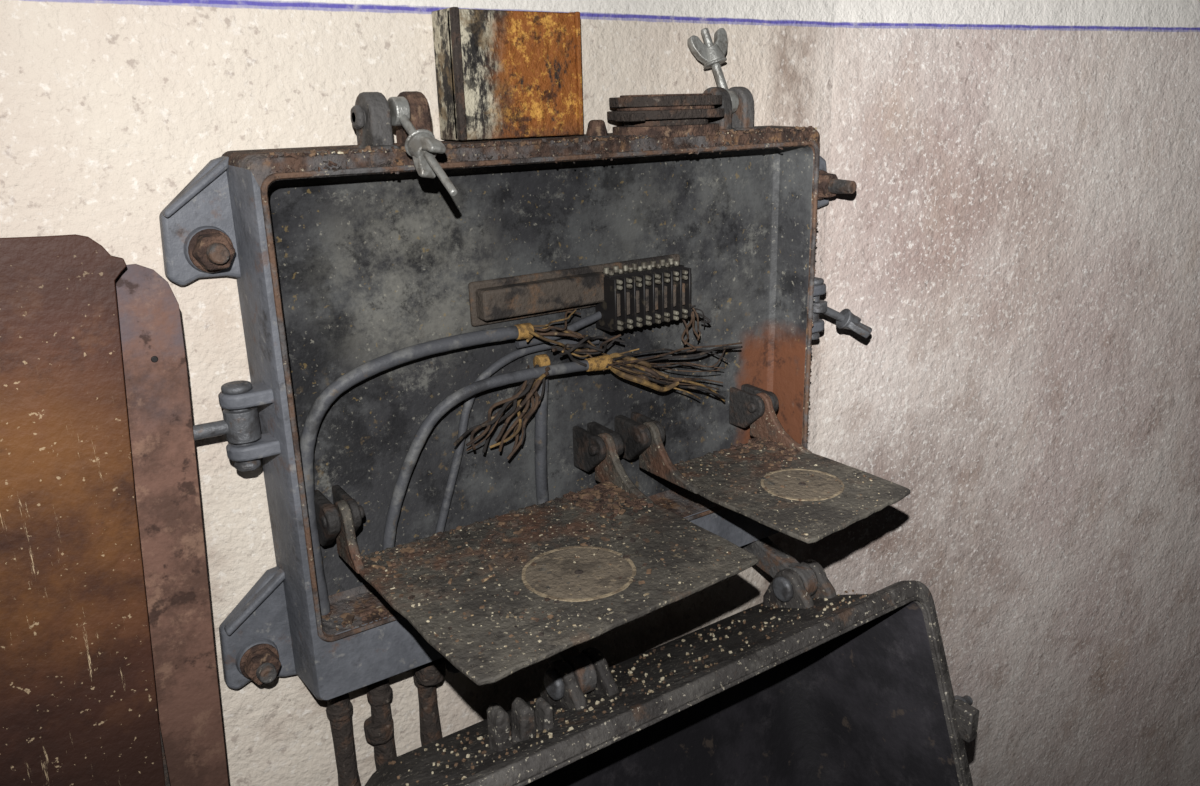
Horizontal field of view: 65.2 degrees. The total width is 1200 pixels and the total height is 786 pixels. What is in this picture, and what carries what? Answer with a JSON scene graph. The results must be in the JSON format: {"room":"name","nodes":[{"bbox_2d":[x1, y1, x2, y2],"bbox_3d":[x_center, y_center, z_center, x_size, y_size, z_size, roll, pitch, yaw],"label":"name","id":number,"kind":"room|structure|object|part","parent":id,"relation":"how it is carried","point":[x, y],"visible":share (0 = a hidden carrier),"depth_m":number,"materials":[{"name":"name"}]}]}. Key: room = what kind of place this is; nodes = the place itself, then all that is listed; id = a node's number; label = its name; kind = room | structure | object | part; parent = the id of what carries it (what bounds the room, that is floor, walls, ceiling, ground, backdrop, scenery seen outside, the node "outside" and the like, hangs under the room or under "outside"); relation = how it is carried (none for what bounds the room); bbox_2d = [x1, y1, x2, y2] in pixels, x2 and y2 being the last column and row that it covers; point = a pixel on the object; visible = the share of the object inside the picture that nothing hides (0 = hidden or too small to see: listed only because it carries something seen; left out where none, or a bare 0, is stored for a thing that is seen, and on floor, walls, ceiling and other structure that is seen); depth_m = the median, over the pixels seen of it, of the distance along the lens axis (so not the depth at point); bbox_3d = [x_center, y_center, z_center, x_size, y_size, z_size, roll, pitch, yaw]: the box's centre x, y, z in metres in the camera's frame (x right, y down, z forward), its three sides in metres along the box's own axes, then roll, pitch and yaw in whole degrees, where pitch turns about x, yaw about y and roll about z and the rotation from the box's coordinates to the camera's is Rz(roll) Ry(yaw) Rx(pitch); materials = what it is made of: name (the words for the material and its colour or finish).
{"room":"electrical room","nodes":[
{"label":"electrical room","id":0,"kind":"room"},
{"bbox_2d":[0,0,835,785],"bbox_3d":[-1.043,0.229,0.535,3.178,2.500,0.170,-13,20,-33],"label":"wall","id":1,"kind":"structure","parent":0,"point":[109,109],"depth_m":0.86,"materials":[{"name":"paint"}]},
{"bbox_2d":[326,657,459,785],"bbox_3d":[-0.207,0.775,1.158,0.152,1.048,0.045,-13,20,-33],"label":"conduit pipes","id":2,"kind":"object","parent":1,"relation":"attached to","point":[378,728],"visible":0.56,"depth_m":1.01,"materials":[{"name":"metal"}]},
{"bbox_2d":[431,7,583,139],"bbox_3d":[-0.088,-0.314,0.929,0.141,0.118,0.048,-13,20,-33],"label":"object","id":3,"kind":"object","parent":1,"relation":"attached to","point":[500,73],"visible":1,"depth_m":0.91,"materials":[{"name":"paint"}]},
{"bbox_2d":[159,28,978,785],"bbox_3d":[0.092,0.221,0.964,0.852,1.152,0.442,-13,20,-33],"label":"junction box","id":4,"kind":"object","parent":1,"relation":"attached to","point":[343,258],"visible":0.91,"depth_m":0.99,"materials":[{"name":"grey paint"}]},
{"bbox_2d":[299,304,741,615],"bbox_3d":[-0.057,0.044,1.028,0.546,0.268,0.049,-12,20,-30],"label":"electrical cables","id":5,"kind":"object","parent":4,"relation":"in","point":[536,382],"visible":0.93,"depth_m":0.98,"materials":[{"name":"rubber"}]},
{"bbox_3d":[-0.026,-0.015,1.040,0.672,0.520,0.078,-13,20,-33],"label":"casing","id":6,"kind":"part","parent":4,"relation":"part of","materials":[{"name":"grey paint"}]},
{"bbox_2d":[314,422,758,685],"bbox_3d":[-0.056,0.135,0.890,0.343,0.076,0.310,-13,20,-33],"label":"flap","id":7,"kind":"object","parent":4,"relation":"attached to","point":[498,597],"visible":1,"depth_m":0.87,"materials":[{"name":"metal"}]},
{"bbox_3d":[-0.038,0.160,0.875,0.312,0.005,0.255,-13,20,-33],"label":"plate","id":8,"kind":"part","parent":7,"relation":"part of","materials":[{"name":"grey metal"}]},
{"bbox_2d":[468,254,690,331],"bbox_3d":[-0.008,-0.100,1.022,0.275,0.070,0.048,-13,20,-33],"label":"block","id":9,"kind":"object","parent":4,"relation":"attached to","point":[629,294],"visible":1,"depth_m":1.02,"materials":[{"name":"metal"}]},
{"bbox_3d":[0.086,0.250,1.130,0.357,0.054,0.144,-13,20,-33],"label":"hinge arm","id":10,"kind":"part","parent":4,"relation":"part of","materials":[{"name":"metal"}]},
{"bbox_2d":[614,384,910,542],"bbox_3d":[0.188,0.076,1.061,0.218,0.076,0.293,-13,20,-33],"label":"flap","id":11,"kind":"object","parent":4,"relation":"attached to","point":[772,480],"visible":0.99,"depth_m":1.06,"materials":[{"name":"metal"}]},
{"bbox_3d":[0.206,0.101,1.046,0.187,0.005,0.238,-13,20,-33],"label":"plate","id":12,"kind":"part","parent":11,"relation":"part of","materials":[{"name":"grey metal"}]},
{"bbox_2d":[811,0,1199,785],"bbox_3d":[1.432,-0.263,1.924,2.627,2.500,0.170,-9,19,-24],"label":"wall","id":13,"kind":"structure","parent":0,"point":[1017,239],"depth_m":1.51,"materials":[{"name":"paint"}]},
{"bbox_3d":[0.785,1.487,0.712,5.900,0.100,2.550,-13,20,-33],"label":"floor","id":14,"kind":"structure","parent":0,"visible":0},
{"bbox_2d":[0,234,228,785],"bbox_3d":[-0.587,0.650,0.790,0.644,1.522,0.023,-13,20,-33],"label":"panel","id":15,"kind":"object","parent":14,"relation":"on","point":[108,671],"visible":1,"depth_m":0.76,"materials":[{"name":"brown metal"}]}
]}

